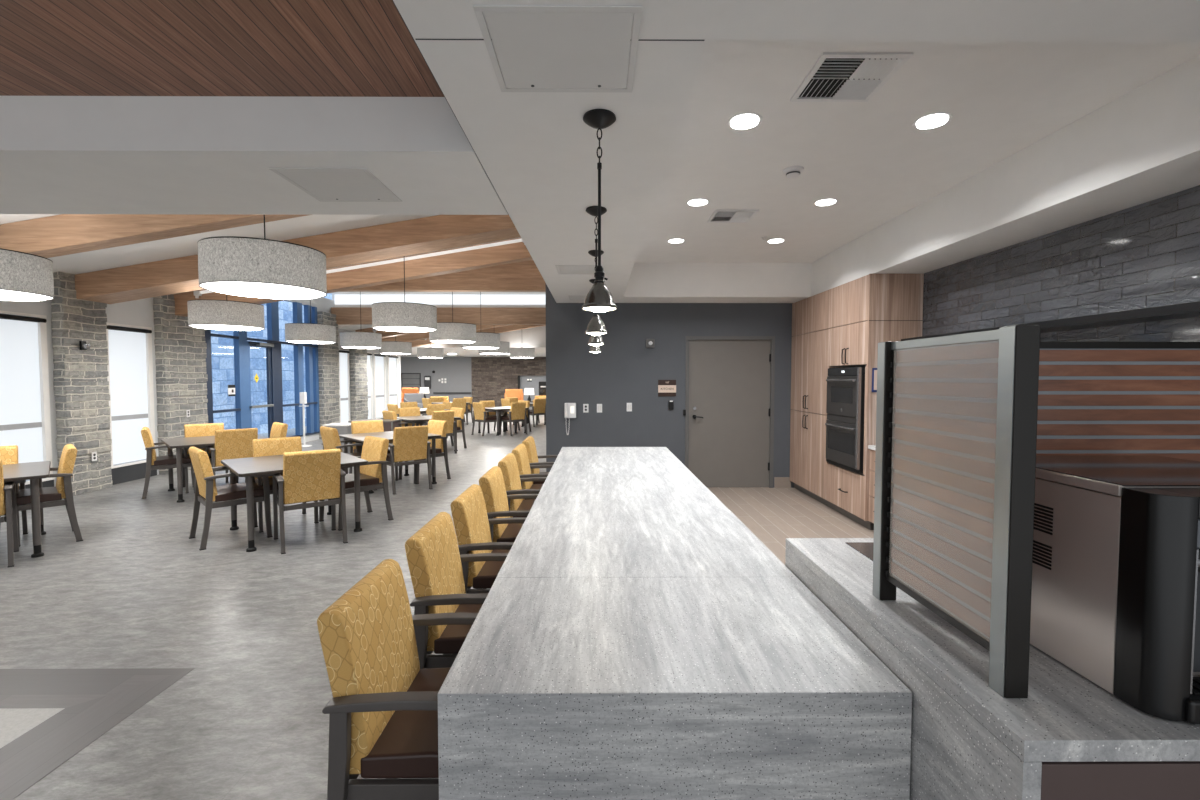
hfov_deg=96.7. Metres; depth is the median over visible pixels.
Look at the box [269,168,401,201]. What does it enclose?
access panel
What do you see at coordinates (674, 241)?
recessed light
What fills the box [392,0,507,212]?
trim
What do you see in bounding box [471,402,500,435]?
armchair
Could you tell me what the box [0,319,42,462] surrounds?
roller blind
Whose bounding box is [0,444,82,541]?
armchair
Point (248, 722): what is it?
floor
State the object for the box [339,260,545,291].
beam
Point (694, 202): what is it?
recessed light
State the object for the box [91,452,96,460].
wall outlet
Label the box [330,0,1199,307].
ceiling
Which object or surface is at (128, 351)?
roller blind
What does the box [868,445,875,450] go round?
countertop
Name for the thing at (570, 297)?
ceiling vent
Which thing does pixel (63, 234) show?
wood beam
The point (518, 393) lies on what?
lounge chair
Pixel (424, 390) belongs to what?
table lamp
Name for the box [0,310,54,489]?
window
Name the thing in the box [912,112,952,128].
recessed light
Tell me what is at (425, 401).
armchair
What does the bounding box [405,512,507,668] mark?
armchair
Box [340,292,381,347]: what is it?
drum pendant
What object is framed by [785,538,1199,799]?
countertop
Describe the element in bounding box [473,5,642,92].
access panel
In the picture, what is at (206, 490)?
armchair
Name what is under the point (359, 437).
dining table
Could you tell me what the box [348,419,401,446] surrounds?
dining table
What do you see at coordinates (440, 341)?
diffuser
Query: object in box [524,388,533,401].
table lamp
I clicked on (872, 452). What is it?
base cabinet
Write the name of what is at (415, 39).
trim
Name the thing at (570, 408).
phone
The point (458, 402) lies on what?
armchair
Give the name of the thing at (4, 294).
diffuser
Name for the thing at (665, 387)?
room sign
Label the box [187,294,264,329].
drum pendant
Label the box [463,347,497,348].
diffuser
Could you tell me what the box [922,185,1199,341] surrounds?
wall
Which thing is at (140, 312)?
wall
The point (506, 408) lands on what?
dining table
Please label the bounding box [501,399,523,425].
armchair
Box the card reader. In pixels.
[668,401,673,409]
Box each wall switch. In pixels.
[597,404,601,411]
[627,403,631,410]
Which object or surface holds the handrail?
attached to the wall at (457, 373)
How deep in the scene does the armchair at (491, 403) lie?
15.41 m
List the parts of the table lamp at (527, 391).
lamp shade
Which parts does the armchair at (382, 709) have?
leg, backrest, armrest, seat frame, seat, armrest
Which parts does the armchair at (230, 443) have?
armrest, leg, backrest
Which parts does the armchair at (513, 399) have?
backrest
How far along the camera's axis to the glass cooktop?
2.10 m
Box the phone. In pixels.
[565,403,575,434]
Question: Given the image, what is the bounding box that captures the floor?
[0,407,873,799]
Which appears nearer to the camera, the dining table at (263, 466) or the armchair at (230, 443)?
the dining table at (263, 466)
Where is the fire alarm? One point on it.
(649, 342)
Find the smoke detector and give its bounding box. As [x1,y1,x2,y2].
[783,166,803,177]
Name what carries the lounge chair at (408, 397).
on the floor
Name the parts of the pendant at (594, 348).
lamp shade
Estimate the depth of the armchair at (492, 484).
3.60 m
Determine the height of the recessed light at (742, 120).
0.004 m
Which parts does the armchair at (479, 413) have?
leg, backrest, leg, seat frame, seat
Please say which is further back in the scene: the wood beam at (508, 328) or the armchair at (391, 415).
the wood beam at (508, 328)
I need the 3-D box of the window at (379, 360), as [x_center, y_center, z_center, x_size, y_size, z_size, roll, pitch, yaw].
[-7.094,-0.335,17.211,0.075,2.330,0.900,0,2,0]
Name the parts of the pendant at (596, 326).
chain, lamp shade, rod, bulb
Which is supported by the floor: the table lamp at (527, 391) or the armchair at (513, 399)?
the armchair at (513, 399)
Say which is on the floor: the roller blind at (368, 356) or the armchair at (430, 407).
the armchair at (430, 407)
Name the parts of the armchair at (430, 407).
backrest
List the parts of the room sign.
name panel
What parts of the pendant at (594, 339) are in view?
lamp shade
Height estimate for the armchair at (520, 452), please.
0.884 m
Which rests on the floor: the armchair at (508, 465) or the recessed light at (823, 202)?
the armchair at (508, 465)
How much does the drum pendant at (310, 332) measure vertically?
1.516 m
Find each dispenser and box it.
[299,392,306,406]
[424,376,430,388]
[1030,455,1199,723]
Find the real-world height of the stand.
1.220 m
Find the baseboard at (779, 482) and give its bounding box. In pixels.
[774,477,790,487]
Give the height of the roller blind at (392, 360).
1.978 m
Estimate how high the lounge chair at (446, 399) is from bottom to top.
0.720 m
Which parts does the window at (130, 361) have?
rail, panel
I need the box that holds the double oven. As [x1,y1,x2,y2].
[825,367,864,472]
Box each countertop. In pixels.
[438,447,911,799]
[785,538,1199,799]
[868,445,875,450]
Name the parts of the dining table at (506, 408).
leg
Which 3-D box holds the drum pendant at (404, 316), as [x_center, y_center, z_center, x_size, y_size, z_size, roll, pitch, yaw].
[-2.885,-1.694,7.871,0.902,1.290,0.902,0,2,0]
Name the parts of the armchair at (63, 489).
seat, seat frame, armrest, backrest, leg, leg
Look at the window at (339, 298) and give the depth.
14.20 m
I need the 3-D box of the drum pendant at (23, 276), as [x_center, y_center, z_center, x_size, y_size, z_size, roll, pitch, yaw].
[-5.306,-1.357,4.538,0.902,0.892,0.902,0,2,0]
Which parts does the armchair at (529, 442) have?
backrest, seat, armrest, armrest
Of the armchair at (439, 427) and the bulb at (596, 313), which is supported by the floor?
the armchair at (439, 427)
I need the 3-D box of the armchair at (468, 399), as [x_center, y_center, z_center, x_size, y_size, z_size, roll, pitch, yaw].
[-4.733,0.344,18.287,0.554,0.884,0.587,2,3,42]
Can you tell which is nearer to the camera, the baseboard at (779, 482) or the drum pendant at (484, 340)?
the baseboard at (779, 482)
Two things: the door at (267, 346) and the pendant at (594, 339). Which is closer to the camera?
the pendant at (594, 339)
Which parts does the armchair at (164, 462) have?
leg, backrest, armrest, seat frame, seat, leg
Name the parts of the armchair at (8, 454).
backrest, leg, leg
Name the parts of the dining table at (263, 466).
leg, leg, leg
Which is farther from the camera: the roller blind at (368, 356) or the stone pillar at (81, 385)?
the roller blind at (368, 356)
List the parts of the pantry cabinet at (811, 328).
door, door, door, door, door, door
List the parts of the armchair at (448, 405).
backrest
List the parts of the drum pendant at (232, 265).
cord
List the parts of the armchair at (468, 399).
backrest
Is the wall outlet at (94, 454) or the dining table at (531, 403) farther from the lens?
the dining table at (531, 403)
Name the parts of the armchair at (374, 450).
leg, leg, seat, seat frame, armrest, leg, backrest, leg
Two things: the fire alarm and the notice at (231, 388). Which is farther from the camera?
the notice at (231, 388)
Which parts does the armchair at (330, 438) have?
backrest, armrest, armrest, seat, leg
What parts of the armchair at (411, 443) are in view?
leg, seat, seat frame, backrest, leg, leg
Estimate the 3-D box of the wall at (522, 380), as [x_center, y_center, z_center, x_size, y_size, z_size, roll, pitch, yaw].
[-3.333,-0.447,28.057,1.950,1.660,0.260,0,2,0]
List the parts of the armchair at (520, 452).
backrest, seat, armrest, armrest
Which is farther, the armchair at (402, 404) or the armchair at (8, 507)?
the armchair at (402, 404)
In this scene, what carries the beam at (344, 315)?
attached to the wall at (140, 312)
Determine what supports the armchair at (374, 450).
on the floor
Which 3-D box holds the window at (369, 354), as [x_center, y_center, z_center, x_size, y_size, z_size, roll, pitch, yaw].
[-7.089,-0.297,16.297,0.075,2.330,0.570,0,2,0]
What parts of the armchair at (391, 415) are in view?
backrest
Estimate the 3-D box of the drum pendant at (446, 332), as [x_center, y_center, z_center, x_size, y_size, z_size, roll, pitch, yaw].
[-2.920,-1.918,10.564,0.902,1.516,0.902,0,2,0]
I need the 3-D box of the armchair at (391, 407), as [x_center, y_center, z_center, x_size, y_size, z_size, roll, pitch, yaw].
[-5.040,0.539,13.577,0.554,0.884,0.587,2,3,44]
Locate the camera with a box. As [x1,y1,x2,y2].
[79,341,90,349]
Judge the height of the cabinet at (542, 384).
1.380 m
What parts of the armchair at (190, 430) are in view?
leg, leg, backrest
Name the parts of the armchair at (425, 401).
backrest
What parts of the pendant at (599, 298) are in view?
chain, lamp shade, rod, bulb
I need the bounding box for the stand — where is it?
[299,392,311,446]
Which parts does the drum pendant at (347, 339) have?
lamp shade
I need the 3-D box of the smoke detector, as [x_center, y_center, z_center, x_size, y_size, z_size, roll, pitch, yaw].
[1.363,-1.601,3.765,0.140,0.050,0.140,0,2,0]
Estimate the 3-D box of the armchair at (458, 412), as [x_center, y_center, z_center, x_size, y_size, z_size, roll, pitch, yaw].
[-3.316,0.618,11.651,0.554,0.884,0.587,2,3,42]
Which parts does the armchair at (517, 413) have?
leg, seat frame, backrest, leg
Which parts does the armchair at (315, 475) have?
leg, armrest, leg, seat frame, backrest, leg, armrest, leg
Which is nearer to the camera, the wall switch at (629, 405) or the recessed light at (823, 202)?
the recessed light at (823, 202)
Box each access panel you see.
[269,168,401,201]
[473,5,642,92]
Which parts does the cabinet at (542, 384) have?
panel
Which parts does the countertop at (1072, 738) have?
panel, cabinet door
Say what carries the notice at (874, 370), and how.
attached to the tall cabinet at (866, 311)
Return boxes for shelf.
[901,301,1199,340]
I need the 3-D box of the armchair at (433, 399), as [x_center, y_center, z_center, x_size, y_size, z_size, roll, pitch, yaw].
[-5.477,0.345,18.279,0.554,0.884,0.587,-2,3,-42]
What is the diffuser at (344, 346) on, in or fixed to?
attached to the drum pendant at (347, 339)
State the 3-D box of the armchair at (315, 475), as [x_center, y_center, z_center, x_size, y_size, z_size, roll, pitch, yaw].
[-2.748,0.891,5.039,0.554,0.884,0.587,-2,3,-37]
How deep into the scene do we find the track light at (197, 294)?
8.60 m
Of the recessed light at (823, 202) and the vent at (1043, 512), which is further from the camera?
the recessed light at (823, 202)
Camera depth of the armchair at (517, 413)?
14.39 m
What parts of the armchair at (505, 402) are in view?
backrest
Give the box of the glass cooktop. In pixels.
[845,542,873,560]
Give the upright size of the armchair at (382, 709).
0.884 m
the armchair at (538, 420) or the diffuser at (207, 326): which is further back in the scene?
the armchair at (538, 420)
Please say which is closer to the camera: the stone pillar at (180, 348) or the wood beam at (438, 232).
the wood beam at (438, 232)
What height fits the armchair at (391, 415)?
0.884 m
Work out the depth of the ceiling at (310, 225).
6.62 m
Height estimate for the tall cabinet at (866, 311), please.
2.572 m
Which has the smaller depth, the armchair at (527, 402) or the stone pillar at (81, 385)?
the stone pillar at (81, 385)
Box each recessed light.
[667,239,684,243]
[686,199,709,206]
[727,112,761,128]
[766,239,784,243]
[813,198,837,205]
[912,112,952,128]
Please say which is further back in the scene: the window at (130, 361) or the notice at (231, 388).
the notice at (231, 388)
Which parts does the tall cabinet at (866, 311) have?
door, door, drawer, door, door, panel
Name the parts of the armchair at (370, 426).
leg, backrest, leg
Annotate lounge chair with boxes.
[401,388,418,401]
[404,393,423,407]
[431,396,448,401]
[505,389,523,400]
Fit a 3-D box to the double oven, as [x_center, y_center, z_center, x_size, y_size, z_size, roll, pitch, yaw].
[2.832,0.190,5.833,0.472,1.090,0.762,0,2,0]
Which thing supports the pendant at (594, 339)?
hanging from the ceiling at (1066, 113)
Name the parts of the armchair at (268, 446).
leg, seat, backrest, leg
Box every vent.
[555,265,597,273]
[569,296,585,299]
[707,209,758,222]
[790,52,912,101]
[1033,503,1052,569]
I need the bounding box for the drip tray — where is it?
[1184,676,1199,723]
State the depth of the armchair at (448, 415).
10.81 m
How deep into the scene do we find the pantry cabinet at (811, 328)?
6.75 m
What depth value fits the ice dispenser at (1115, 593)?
1.12 m
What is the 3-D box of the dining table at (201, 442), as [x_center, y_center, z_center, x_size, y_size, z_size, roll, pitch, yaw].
[-5.211,0.886,7.263,1.090,0.710,1.090,-2,3,-44]
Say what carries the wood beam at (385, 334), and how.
attached to the ceiling at (353, 328)
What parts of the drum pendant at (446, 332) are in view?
lamp shade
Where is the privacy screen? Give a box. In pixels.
[872,325,1199,697]
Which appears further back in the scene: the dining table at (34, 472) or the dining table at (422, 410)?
the dining table at (422, 410)
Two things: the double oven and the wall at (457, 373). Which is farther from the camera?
the wall at (457, 373)
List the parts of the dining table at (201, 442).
leg, leg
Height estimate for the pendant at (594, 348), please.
0.766 m
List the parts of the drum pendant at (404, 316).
lamp shade, cord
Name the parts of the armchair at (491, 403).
backrest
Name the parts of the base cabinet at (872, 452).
drawer, drawer, drawer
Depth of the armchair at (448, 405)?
14.45 m
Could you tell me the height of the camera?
0.120 m
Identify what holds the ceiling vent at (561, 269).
in the ceiling at (1066, 113)
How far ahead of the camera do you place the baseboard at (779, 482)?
7.48 m
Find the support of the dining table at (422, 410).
on the floor
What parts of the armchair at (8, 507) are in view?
backrest, seat frame, armrest, leg, leg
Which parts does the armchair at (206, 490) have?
leg, backrest, leg, armrest, armrest, seat frame, seat, leg, leg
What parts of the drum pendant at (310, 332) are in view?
lamp shade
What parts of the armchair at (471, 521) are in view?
leg, backrest, seat frame, armrest, seat, armrest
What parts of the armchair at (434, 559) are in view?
leg, backrest, seat frame, armrest, seat, armrest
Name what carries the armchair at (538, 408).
on the floor
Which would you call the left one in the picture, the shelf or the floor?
the floor
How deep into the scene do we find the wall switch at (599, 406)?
7.42 m
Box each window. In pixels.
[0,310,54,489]
[106,322,156,484]
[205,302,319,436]
[334,294,545,304]
[338,349,350,422]
[367,352,372,418]
[374,353,385,418]
[388,354,398,407]
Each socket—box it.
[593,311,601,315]
[594,265,607,282]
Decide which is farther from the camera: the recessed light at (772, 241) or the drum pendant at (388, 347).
the drum pendant at (388, 347)
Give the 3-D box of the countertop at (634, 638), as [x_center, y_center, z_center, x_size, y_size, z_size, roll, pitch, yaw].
[0.174,1.008,3.701,1.179,0.760,4.730,0,2,0]
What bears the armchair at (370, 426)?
on the floor
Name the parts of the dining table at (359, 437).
leg, leg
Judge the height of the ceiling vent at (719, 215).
0.018 m
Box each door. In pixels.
[247,341,273,437]
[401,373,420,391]
[685,336,774,487]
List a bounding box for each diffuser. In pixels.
[0,290,52,299]
[189,324,262,329]
[200,282,325,297]
[288,340,334,342]
[344,346,380,347]
[373,326,435,330]
[432,340,474,342]
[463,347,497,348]
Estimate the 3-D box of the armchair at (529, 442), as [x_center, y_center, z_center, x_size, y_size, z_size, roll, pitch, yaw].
[-0.538,0.859,5.824,0.587,0.884,0.554,0,2,0]
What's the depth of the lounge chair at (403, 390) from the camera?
24.41 m
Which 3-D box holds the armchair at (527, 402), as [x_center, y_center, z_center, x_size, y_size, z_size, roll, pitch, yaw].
[-2.366,0.467,15.303,0.554,0.884,0.587,2,3,42]
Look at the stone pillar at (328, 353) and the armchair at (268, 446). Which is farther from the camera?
the stone pillar at (328, 353)
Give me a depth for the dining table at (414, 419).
11.02 m
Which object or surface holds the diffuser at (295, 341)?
attached to the drum pendant at (310, 332)
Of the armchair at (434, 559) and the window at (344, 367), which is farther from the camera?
the window at (344, 367)
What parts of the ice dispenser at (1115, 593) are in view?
lid, control panel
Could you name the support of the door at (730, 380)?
in the wall at (625, 371)
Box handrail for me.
[433,392,470,393]
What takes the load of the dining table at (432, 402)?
on the floor
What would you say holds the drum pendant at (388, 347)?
hanging from the ceiling at (353, 328)
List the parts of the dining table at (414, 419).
leg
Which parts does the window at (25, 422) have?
rail, panel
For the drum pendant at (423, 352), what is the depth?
18.54 m
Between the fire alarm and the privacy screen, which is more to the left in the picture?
the fire alarm
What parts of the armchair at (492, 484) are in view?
leg, backrest, armrest, seat, armrest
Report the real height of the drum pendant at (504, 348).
1.255 m
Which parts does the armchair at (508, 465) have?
backrest, armrest, seat, armrest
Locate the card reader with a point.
(670, 403)
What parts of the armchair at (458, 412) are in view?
backrest, leg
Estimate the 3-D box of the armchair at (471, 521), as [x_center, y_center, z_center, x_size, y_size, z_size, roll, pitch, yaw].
[-0.523,0.971,3.099,0.587,0.884,0.554,0,2,0]
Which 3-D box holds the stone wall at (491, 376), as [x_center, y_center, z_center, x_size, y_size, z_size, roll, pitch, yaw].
[-1.738,-0.937,28.051,9.960,2.640,0.250,0,2,0]
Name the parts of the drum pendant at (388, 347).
lamp shade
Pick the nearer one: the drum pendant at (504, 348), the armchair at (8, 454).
the armchair at (8, 454)
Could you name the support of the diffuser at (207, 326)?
attached to the drum pendant at (226, 314)
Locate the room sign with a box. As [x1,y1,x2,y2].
[658,380,675,395]
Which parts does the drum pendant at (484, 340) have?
lamp shade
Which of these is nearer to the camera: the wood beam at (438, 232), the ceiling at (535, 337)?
the wood beam at (438, 232)
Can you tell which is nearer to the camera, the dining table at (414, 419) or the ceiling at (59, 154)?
the ceiling at (59, 154)
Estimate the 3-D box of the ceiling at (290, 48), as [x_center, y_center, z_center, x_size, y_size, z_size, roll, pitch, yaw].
[-3.833,-1.338,0.419,6.540,0.080,3.990,0,2,0]
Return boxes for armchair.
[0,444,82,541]
[0,445,27,546]
[0,459,18,566]
[141,427,194,498]
[182,423,227,492]
[189,447,272,549]
[204,428,257,482]
[236,422,287,483]
[252,436,318,532]
[272,449,347,553]
[317,559,477,799]
[319,436,393,530]
[320,426,376,489]
[349,420,397,480]
[382,410,420,426]
[386,426,432,494]
[387,404,398,416]
[398,420,450,483]
[399,407,420,426]
[400,402,424,415]
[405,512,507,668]
[420,404,446,436]
[420,410,456,452]
[422,398,431,415]
[427,402,453,425]
[430,397,443,402]
[450,407,466,447]
[451,484,526,593]
[453,398,467,424]
[463,397,472,422]
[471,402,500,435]
[478,400,504,431]
[479,466,537,588]
[498,453,546,516]
[500,402,527,435]
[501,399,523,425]
[504,400,531,432]
[506,397,526,422]
[512,444,552,499]
[522,436,557,483]
[527,397,545,424]
[529,398,545,426]
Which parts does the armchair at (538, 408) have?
leg, backrest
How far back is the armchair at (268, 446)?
5.74 m
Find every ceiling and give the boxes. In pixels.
[0,0,443,96]
[0,96,507,214]
[0,214,520,293]
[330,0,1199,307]
[332,294,545,356]
[338,325,371,331]
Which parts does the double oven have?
handle, handle, oven door, vent trim, oven door, control panel, edge trim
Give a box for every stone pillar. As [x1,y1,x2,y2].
[51,271,112,495]
[153,294,207,473]
[317,311,339,438]
[349,348,367,420]
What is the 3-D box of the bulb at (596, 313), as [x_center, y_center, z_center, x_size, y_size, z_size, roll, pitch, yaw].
[-0.021,-0.549,3.299,0.051,0.085,0.048,2,3,40]
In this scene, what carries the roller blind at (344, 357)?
attached to the window at (344, 367)
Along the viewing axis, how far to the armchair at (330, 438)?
7.10 m
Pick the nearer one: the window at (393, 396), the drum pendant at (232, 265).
the drum pendant at (232, 265)
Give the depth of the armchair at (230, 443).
6.83 m
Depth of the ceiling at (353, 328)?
14.68 m
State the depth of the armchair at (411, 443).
7.23 m
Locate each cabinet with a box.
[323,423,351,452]
[539,381,545,395]
[790,289,831,507]
[827,274,923,529]
[868,450,875,522]
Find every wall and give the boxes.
[0,297,400,486]
[401,357,471,401]
[471,357,545,406]
[518,376,545,400]
[545,283,793,487]
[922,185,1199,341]
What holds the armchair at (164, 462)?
on the floor
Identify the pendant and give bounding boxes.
[0,248,53,300]
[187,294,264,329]
[197,215,326,298]
[285,300,335,342]
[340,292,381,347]
[372,258,436,331]
[379,336,411,353]
[417,344,443,357]
[429,292,475,342]
[462,292,499,348]
[479,341,509,353]
[509,347,534,357]
[582,109,616,311]
[585,206,607,334]
[587,250,604,344]
[589,279,601,352]
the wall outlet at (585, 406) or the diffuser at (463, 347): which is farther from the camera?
the diffuser at (463, 347)
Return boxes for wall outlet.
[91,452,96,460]
[583,404,588,411]
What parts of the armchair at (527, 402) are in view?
backrest, leg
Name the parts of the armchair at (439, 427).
leg, leg, seat, seat frame, backrest, leg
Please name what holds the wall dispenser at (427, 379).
attached to the wall at (457, 373)
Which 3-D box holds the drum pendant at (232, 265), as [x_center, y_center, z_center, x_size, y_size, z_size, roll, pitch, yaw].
[-2.785,-1.558,4.424,0.902,1.303,0.902,0,2,0]
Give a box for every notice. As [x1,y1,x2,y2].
[228,385,235,395]
[872,368,876,391]
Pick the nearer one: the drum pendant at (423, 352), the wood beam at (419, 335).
the wood beam at (419, 335)
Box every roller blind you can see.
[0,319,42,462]
[108,329,148,464]
[340,353,348,422]
[367,355,370,418]
[389,357,396,403]
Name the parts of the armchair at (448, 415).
backrest, leg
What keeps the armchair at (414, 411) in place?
on the floor
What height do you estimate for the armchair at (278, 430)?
0.884 m
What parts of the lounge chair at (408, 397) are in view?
backrest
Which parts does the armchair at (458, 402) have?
backrest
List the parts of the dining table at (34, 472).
leg, leg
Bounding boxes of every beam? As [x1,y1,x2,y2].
[0,214,307,257]
[75,214,520,303]
[174,238,532,316]
[331,307,545,324]
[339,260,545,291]
[355,328,416,337]
[382,325,507,341]
[410,325,545,346]
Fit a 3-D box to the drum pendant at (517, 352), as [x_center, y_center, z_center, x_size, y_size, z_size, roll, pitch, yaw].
[-2.767,-2.164,18.912,0.902,1.319,0.902,0,2,0]
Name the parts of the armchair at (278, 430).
backrest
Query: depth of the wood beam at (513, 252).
8.64 m
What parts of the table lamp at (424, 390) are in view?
lamp shade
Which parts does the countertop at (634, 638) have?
panel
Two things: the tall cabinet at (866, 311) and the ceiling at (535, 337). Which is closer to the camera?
the tall cabinet at (866, 311)
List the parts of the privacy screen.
post, rail, slat panel, rail, post, slat panel, rail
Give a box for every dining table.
[3,461,50,557]
[161,435,266,502]
[221,452,367,551]
[339,431,440,493]
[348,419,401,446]
[397,415,460,450]
[420,408,448,436]
[432,402,469,418]
[478,406,528,435]
[521,402,545,426]
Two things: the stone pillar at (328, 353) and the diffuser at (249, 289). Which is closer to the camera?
the diffuser at (249, 289)
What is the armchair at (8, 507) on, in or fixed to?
on the floor
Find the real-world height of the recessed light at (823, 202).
0.004 m
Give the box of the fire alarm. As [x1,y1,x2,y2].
[646,339,654,347]
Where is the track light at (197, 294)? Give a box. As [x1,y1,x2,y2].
[194,238,524,297]
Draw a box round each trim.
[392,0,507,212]
[415,39,703,40]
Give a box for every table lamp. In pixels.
[419,387,428,397]
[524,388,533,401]
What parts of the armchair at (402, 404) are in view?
backrest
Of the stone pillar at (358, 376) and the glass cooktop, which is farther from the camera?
the stone pillar at (358, 376)
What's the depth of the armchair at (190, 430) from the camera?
7.55 m
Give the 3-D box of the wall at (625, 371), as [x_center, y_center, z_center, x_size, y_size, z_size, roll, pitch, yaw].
[1.303,-0.469,7.484,4.110,3.400,0.140,0,2,0]
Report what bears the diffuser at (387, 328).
attached to the drum pendant at (404, 316)
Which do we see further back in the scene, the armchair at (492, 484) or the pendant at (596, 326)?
the armchair at (492, 484)
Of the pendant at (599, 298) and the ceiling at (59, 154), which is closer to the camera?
the pendant at (599, 298)
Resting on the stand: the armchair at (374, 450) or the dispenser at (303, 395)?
the dispenser at (303, 395)
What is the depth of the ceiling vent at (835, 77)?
2.59 m

